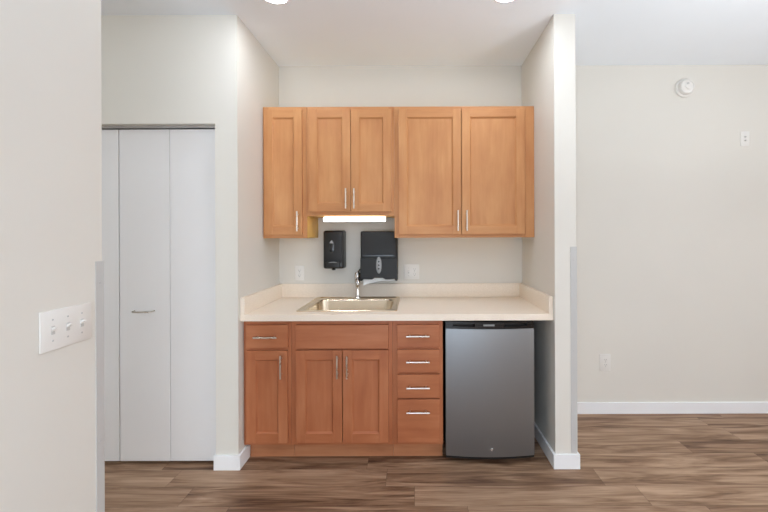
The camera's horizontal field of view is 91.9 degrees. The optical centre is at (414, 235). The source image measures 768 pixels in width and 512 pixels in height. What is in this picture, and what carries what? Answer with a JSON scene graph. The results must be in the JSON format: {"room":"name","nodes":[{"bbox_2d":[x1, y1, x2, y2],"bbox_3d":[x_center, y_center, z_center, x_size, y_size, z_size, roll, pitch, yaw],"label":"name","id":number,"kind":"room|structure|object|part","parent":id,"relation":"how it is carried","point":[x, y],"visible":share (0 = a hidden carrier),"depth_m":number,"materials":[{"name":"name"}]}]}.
{"room":"care facility","nodes":[
{"label":"care facility","id":0,"kind":"room"},
{"bbox_2d":[0,0,101,511],"bbox_3d":[-1.097,0.041,-1.086,0.120,2.708,4.628,0,0,0],"label":"wall","id":1,"kind":"structure","parent":0,"point":[51,114],"depth_m":1.04,"materials":[{"name":"paint"}]},
{"bbox_2d":[39,302,91,353],"bbox_3d":[-1.028,0.271,1.099,0.017,0.114,0.162,0,0,0],"label":"light switch","id":2,"kind":"object","parent":1,"relation":"attached to","point":[58,328],"visible":1,"depth_m":1.09,"materials":[{"name":"white plastic"}]},
{"bbox_2d":[95,261,104,511],"bbox_3d":[-1.046,0.694,1.215,0.032,1.217,0.030,0,0,0],"label":"guard","id":3,"kind":"object","parent":1,"relation":"attached to","point":[99,265],"visible":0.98,"depth_m":1.21,"materials":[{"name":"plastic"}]},
{"bbox_2d":[101,15,278,454],"bbox_3d":[-1.838,0.043,2.543,1.564,2.708,0.674,0,0,0],"label":"wall","id":4,"kind":"structure","parent":0,"point":[157,70],"depth_m":2.21,"materials":[{"name":"paint"}]},
{"bbox_2d":[102,130,119,460],"bbox_3d":[-2.116,0.368,2.273,0.616,2.025,0.030,0,0,0],"label":"door","id":5,"kind":"structure","parent":4,"relation":"in","point":[110,200],"depth_m":2.26,"materials":[{"name":"paint"}]},
{"bbox_2d":[102,126,214,129],"bbox_3d":[-1.817,-0.658,2.272,1.248,0.012,0.040,0,0,0],"label":"door track","id":6,"kind":"object","parent":4,"relation":"attached to","point":[103,127],"visible":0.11,"depth_m":2.25,"materials":[{"name":"silver metal"}]},
{"bbox_2d":[119,129,215,460],"bbox_3d":[-1.495,0.366,2.257,0.616,2.025,0.061,0,0,0],"label":"door","id":7,"kind":"structure","parent":4,"relation":"in","point":[167,177],"depth_m":2.26,"materials":[{"name":"paint"}]},
{"bbox_3d":[-1.650,0.463,2.243,0.130,0.012,0.031,0,0,0],"label":"handle","id":8,"kind":"part","parent":7,"relation":"part of","materials":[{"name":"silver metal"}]},
{"bbox_3d":[-1.649,0.366,2.273,0.307,2.025,0.030,0,0,0],"label":"panel","id":9,"kind":"part","parent":7,"relation":"part of","materials":[{"name":"paint"}]},
{"bbox_3d":[-1.340,0.365,2.273,0.307,2.025,0.030,0,0,0],"label":"panel","id":10,"kind":"part","parent":7,"relation":"part of","materials":[{"name":"paint"}]},
{"bbox_2d":[214,445,249,470],"bbox_3d":[-1.116,1.351,2.261,0.156,0.087,0.138,0,0,0],"label":"baseboard","id":11,"kind":"structure","parent":4,"relation":"attached to","point":[221,462],"depth_m":2.19,"materials":[{"name":"paint"}]},
{"bbox_2d":[101,0,767,65],"bbox_3d":[0.885,-1.360,-0.275,7.320,0.080,6.550,0,0,0],"label":"ceiling","id":12,"kind":"structure","parent":0,"point":[295,32],"depth_m":2.36,"materials":[{"name":"paint"}]},
{"bbox_2d":[265,0,288,4],"bbox_3d":[-0.770,-1.311,2.018,0.170,0.006,0.170,0,0,0],"label":"recessed light","id":13,"kind":"object","parent":12,"relation":"in","point":[278,2],"visible":1,"depth_m":2.07,"materials":[{"name":"paint"}]},
{"bbox_2d":[494,0,514,2],"bbox_3d":[0.500,-1.316,2.012,0.170,0.006,0.170,0,0,0],"label":"recessed light","id":14,"kind":"object","parent":12,"relation":"in","point":[498,1],"visible":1,"depth_m":2.08,"materials":[{"name":"white"}]},
{"bbox_2d":[105,413,767,511],"bbox_3d":[0.895,1.413,-0.275,7.320,0.050,6.550,0,0,0],"label":"floor","id":15,"kind":"structure","parent":0,"point":[629,462],"depth_m":2.12,"materials":[{"name":"wood"}]},
{"bbox_2d":[244,321,294,456],"bbox_3d":[-0.906,0.957,2.541,0.291,0.874,0.638,0,0,0],"label":"base cabinet","id":16,"kind":"object","parent":15,"relation":"on","point":[267,344],"visible":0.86,"depth_m":2.26,"materials":[{"name":"brown wood"}]},
{"bbox_3d":[-0.906,0.619,2.240,0.142,0.010,0.035,0,0,0],"label":"handle","id":17,"kind":"part","parent":16,"relation":"part of","materials":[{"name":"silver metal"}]},
{"bbox_3d":[-0.904,0.619,2.267,0.255,0.140,0.019,0,0,0],"label":"drawer","id":18,"kind":"part","parent":16,"relation":"part of","materials":[{"name":"red wood"}]},
{"bbox_3d":[-0.904,0.987,2.267,0.252,0.565,0.019,0,0,0],"label":"door","id":19,"kind":"part","parent":16,"relation":"part of","materials":[{"name":"red wood"}]},
{"bbox_3d":[-0.812,0.797,2.240,0.010,0.141,0.035,0,0,0],"label":"handle","id":20,"kind":"part","parent":16,"relation":"part of","materials":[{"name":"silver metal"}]},
{"bbox_2d":[291,321,393,455],"bbox_3d":[-0.448,0.956,2.541,0.622,0.874,0.638,0,0,0],"label":"base cabinet","id":21,"kind":"object","parent":15,"relation":"on","point":[342,371],"visible":0.88,"depth_m":2.26,"materials":[{"name":"brown wood"}]},
{"bbox_3d":[-0.586,0.986,2.267,0.282,0.565,0.019,0,0,0],"label":"door","id":22,"kind":"part","parent":21,"relation":"part of","materials":[{"name":"red wood"}]},
{"bbox_3d":[-0.470,0.796,2.240,0.010,0.139,0.035,0,0,0],"label":"handle","id":23,"kind":"part","parent":21,"relation":"part of","materials":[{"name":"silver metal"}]},
{"bbox_3d":[-0.411,0.796,2.240,0.010,0.139,0.035,0,0,0],"label":"handle","id":24,"kind":"part","parent":21,"relation":"part of","materials":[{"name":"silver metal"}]},
{"bbox_3d":[-0.301,0.985,2.267,0.279,0.565,0.019,0,0,0],"label":"door","id":25,"kind":"part","parent":21,"relation":"part of","materials":[{"name":"red wood"}]},
{"bbox_2d":[240,283,552,320],"bbox_3d":[-0.111,0.445,2.555,1.886,0.142,0.647,0,0,0],"label":"countertop","id":26,"kind":"structure","parent":21,"relation":"on","point":[418,301],"depth_m":2.56,"materials":[{"name":"laminate"}]},
{"bbox_2d":[296,297,399,311],"bbox_3d":[-0.431,0.562,2.580,0.638,0.180,0.525,0,0,0],"label":"sink","id":27,"kind":"object","parent":26,"relation":"in","point":[319,304],"visible":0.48,"depth_m":2.75,"materials":[{"name":"silver metal"}]},
{"bbox_2d":[354,269,361,298],"bbox_3d":[-0.417,0.366,2.729,0.060,0.219,0.191,0,0,-14],"label":"faucet","id":28,"kind":"object","parent":27,"relation":"on","point":[357,281],"visible":0.93,"depth_m":2.77,"materials":[{"name":"silver metal"}]},
{"bbox_3d":[-0.421,0.331,2.712,0.040,0.049,0.162,0,0,-9],"label":"spout","id":29,"kind":"part","parent":28,"relation":"part of","materials":[{"name":"silver metal"}]},
{"bbox_2d":[393,321,442,455],"bbox_3d":[0.018,0.954,2.541,0.308,0.874,0.638,0,0,0],"label":"base cabinet","id":30,"kind":"object","parent":15,"relation":"on","point":[417,345],"visible":0.95,"depth_m":2.26,"materials":[{"name":"brown wood"}]},
{"bbox_3d":[0.019,1.071,2.240,0.142,0.010,0.035,0,0,0],"label":"handle","id":31,"kind":"part","parent":30,"relation":"part of","materials":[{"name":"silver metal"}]},
{"bbox_3d":[0.018,0.923,2.240,0.142,0.010,0.035,0,0,0],"label":"handle","id":32,"kind":"part","parent":30,"relation":"part of","materials":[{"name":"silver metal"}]},
{"bbox_3d":[0.017,0.611,2.240,0.142,0.010,0.035,0,0,0],"label":"handle","id":33,"kind":"part","parent":30,"relation":"part of","materials":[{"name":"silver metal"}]},
{"bbox_3d":[0.022,1.133,2.267,0.260,0.261,0.019,0,0,0],"label":"drawer","id":34,"kind":"part","parent":30,"relation":"part of","materials":[{"name":"red wood"}]},
{"bbox_3d":[0.021,0.921,2.267,0.260,0.141,0.019,0,0,0],"label":"drawer","id":35,"kind":"part","parent":30,"relation":"part of","materials":[{"name":"red wood"}]},
{"bbox_3d":[0.021,0.767,2.267,0.260,0.136,0.019,0,0,0],"label":"drawer","id":36,"kind":"part","parent":30,"relation":"part of","materials":[{"name":"red wood"}]},
{"bbox_3d":[0.020,0.615,2.267,0.260,0.137,0.019,0,0,0],"label":"drawer","id":37,"kind":"part","parent":30,"relation":"part of","materials":[{"name":"red wood"}]},
{"bbox_2d":[443,320,533,458],"bbox_3d":[0.459,0.959,2.518,0.540,0.860,0.565,0,0,0],"label":"mini refrigerator","id":38,"kind":"object","parent":15,"relation":"on","point":[488,366],"visible":0.95,"depth_m":2.25,"materials":[{"name":"grey metal"}]},
{"bbox_3d":[0.458,0.550,2.280,0.540,0.040,0.068,0,0,0],"label":"handle trim","id":39,"kind":"part","parent":38,"relation":"part of","materials":[{"name":"black plastic"}]},
{"bbox_3d":[0.460,1.352,2.280,0.538,0.014,0.068,0,0,0],"label":"trim","id":40,"kind":"part","parent":38,"relation":"part of","materials":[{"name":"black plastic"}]},
{"bbox_2d":[279,65,767,401],"bbox_3d":[0.890,0.034,2.940,7.320,2.708,0.120,0,0,0],"label":"wall","id":41,"kind":"structure","parent":0,"point":[672,210],"depth_m":2.88,"materials":[{"name":"paint"}]},
{"bbox_2d":[263,107,317,237],"bbox_3d":[-0.905,-0.436,2.700,0.302,0.913,0.358,0,0,0],"label":"upper cabinet","id":42,"kind":"object","parent":41,"relation":"attached to","point":[284,128],"visible":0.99,"depth_m":2.57,"materials":[{"name":"brown wood"}]},
{"bbox_3d":[-0.912,-0.436,2.566,0.260,0.866,0.019,0,0,0],"label":"door","id":43,"kind":"part","parent":42,"relation":"part of","materials":[{"name":"brown wood"}]},
{"bbox_3d":[-0.807,-0.095,2.538,0.010,0.138,0.035,0,0,0],"label":"handle","id":44,"kind":"part","parent":42,"relation":"part of","materials":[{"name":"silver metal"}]},
{"bbox_2d":[295,266,303,279],"bbox_3d":[-0.897,0.294,2.876,0.070,0.114,0.009,0,0,0],"label":"electrical outlet","id":45,"kind":"object","parent":41,"relation":"attached to","point":[299,270],"visible":1,"depth_m":2.87,"materials":[{"name":"white plastic"}]},
{"bbox_2d":[324,230,345,269],"bbox_3d":[-0.616,0.113,2.823,0.157,0.300,0.114,0,0,0],"label":"soap dispenser","id":46,"kind":"object","parent":41,"relation":"attached to","point":[334,240],"visible":1,"depth_m":2.78,"materials":[{"name":"black plastic"}]},
{"bbox_2d":[307,107,394,217],"bbox_3d":[-0.449,-0.514,2.700,0.609,0.760,0.358,0,0,0],"label":"upper cabinet","id":47,"kind":"object","parent":41,"relation":"attached to","point":[350,150],"visible":1,"depth_m":2.57,"materials":[{"name":"brown wood"}]},
{"bbox_3d":[-0.590,-0.516,2.566,0.289,0.709,0.019,0,0,0],"label":"door","id":48,"kind":"part","parent":47,"relation":"part of","materials":[{"name":"brown wood"}]},
{"bbox_3d":[-0.418,-0.252,2.538,0.010,0.139,0.035,0,0,0],"label":"handle","id":49,"kind":"part","parent":47,"relation":"part of","materials":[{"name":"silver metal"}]},
{"bbox_2d":[323,216,385,221],"bbox_3d":[-0.428,-0.115,2.650,0.437,0.036,0.100,0,0,0],"label":"strip light","id":50,"kind":"object","parent":47,"relation":"attached to","point":[382,218],"visible":0.98,"depth_m":2.60,"materials":[{"name":"white plastic"}]},
{"bbox_3d":[-0.303,-0.517,2.566,0.279,0.709,0.019,0,0,0],"label":"door","id":51,"kind":"part","parent":47,"relation":"part of","materials":[{"name":"brown wood"}]},
{"bbox_2d":[360,231,397,280],"bbox_3d":[-0.269,0.154,2.805,0.276,0.369,0.149,0,0,0],"label":"paper towel dispenser","id":52,"kind":"object","parent":41,"relation":"attached to","point":[379,249],"visible":1,"depth_m":2.75,"materials":[{"name":"black plastic"}]},
{"bbox_2d":[363,278,394,284],"bbox_3d":[-0.269,0.345,2.754,0.232,0.057,0.013,0,0,0],"label":"paper towel","id":53,"kind":"object","parent":52,"relation":"in","point":[367,281],"visible":1,"depth_m":2.76,"materials":[{"name":"white paper"}]},
{"bbox_2d":[282,283,518,296],"bbox_3d":[-0.111,0.426,2.869,1.836,0.104,0.019,0,0,0],"label":"backsplash","id":54,"kind":"structure","parent":41,"relation":"attached to","point":[345,289],"depth_m":2.86,"materials":[{"name":"laminate"}]},
{"bbox_2d":[404,264,418,278],"bbox_3d":[-0.026,0.285,2.872,0.116,0.114,0.017,0,0,0],"label":"outlet","id":55,"kind":"object","parent":41,"relation":"attached to","point":[411,271],"visible":1,"depth_m":2.87,"materials":[{"name":"white plastic"}]},
{"bbox_2d":[394,106,533,237],"bbox_3d":[0.343,-0.440,2.700,0.973,0.913,0.358,0,0,0],"label":"upper cabinet","id":56,"kind":"object","parent":41,"relation":"attached to","point":[460,171],"visible":1,"depth_m":2.57,"materials":[{"name":"brown wood"}]},
{"bbox_3d":[0.103,-0.440,2.566,0.432,0.866,0.019,0,0,0],"label":"door","id":57,"kind":"part","parent":56,"relation":"part of","materials":[{"name":"brown wood"}]},
{"bbox_3d":[0.294,-0.101,2.538,0.010,0.142,0.035,0,0,0],"label":"handle","id":58,"kind":"part","parent":56,"relation":"part of","materials":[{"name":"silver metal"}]},
{"bbox_3d":[0.355,-0.101,2.538,0.010,0.142,0.035,0,0,0],"label":"handle","id":59,"kind":"part","parent":56,"relation":"part of","materials":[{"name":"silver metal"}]},
{"bbox_3d":[0.541,-0.442,2.566,0.435,0.866,0.019,0,0,0],"label":"door","id":60,"kind":"part","parent":56,"relation":"part of","materials":[{"name":"brown wood"}]},
{"bbox_2d":[600,354,610,370],"bbox_3d":[1.479,0.988,2.876,0.084,0.130,0.009,0,0,0],"label":"electrical outlet","id":61,"kind":"object","parent":41,"relation":"attached to","point":[605,359],"visible":1,"depth_m":2.87,"materials":[{"name":"white plastic"}]},
{"bbox_2d":[577,402,767,413],"bbox_3d":[2.685,1.338,2.873,3.439,0.087,0.014,0,0,0],"label":"baseboard","id":62,"kind":"structure","parent":41,"relation":"attached to","point":[582,407],"depth_m":2.87,"materials":[{"name":"paint"}]},
{"bbox_2d":[674,79,694,97],"bbox_3d":[2.092,-1.142,2.852,0.144,0.144,0.056,0,0,0],"label":"smoke detector","id":63,"kind":"object","parent":41,"relation":"attached to","point":[684,88],"visible":1,"depth_m":2.83,"materials":[{"name":"white plastic"}]},
{"bbox_2d":[740,131,749,145],"bbox_3d":[2.565,-0.750,2.873,0.070,0.114,0.015,0,0,0],"label":"wall plate","id":64,"kind":"object","parent":41,"relation":"attached to","point":[744,135],"visible":1,"depth_m":2.87,"materials":[{"name":"white plastic"}]},
{"bbox_2d":[521,14,576,453],"bbox_3d":[0.897,0.034,2.543,0.129,2.708,0.674,0,0,0],"label":"wall","id":65,"kind":"structure","parent":0,"point":[548,71],"depth_m":2.21,"materials":[{"name":"paint"}]},
{"bbox_2d":[534,421,579,468],"bbox_3d":[0.901,1.344,2.536,0.157,0.087,0.688,0,0,0],"label":"baseboard","id":66,"kind":"structure","parent":65,"relation":"attached to","point":[558,461],"depth_m":2.19,"materials":[{"name":"paint"}]},
{"bbox_2d":[570,247,577,452],"bbox_3d":[0.947,0.682,2.221,0.038,1.228,0.040,0,0,0],"label":"guard","id":67,"kind":"object","parent":65,"relation":"attached to","point":[573,250],"visible":0.98,"depth_m":2.20,"materials":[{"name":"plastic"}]}
]}

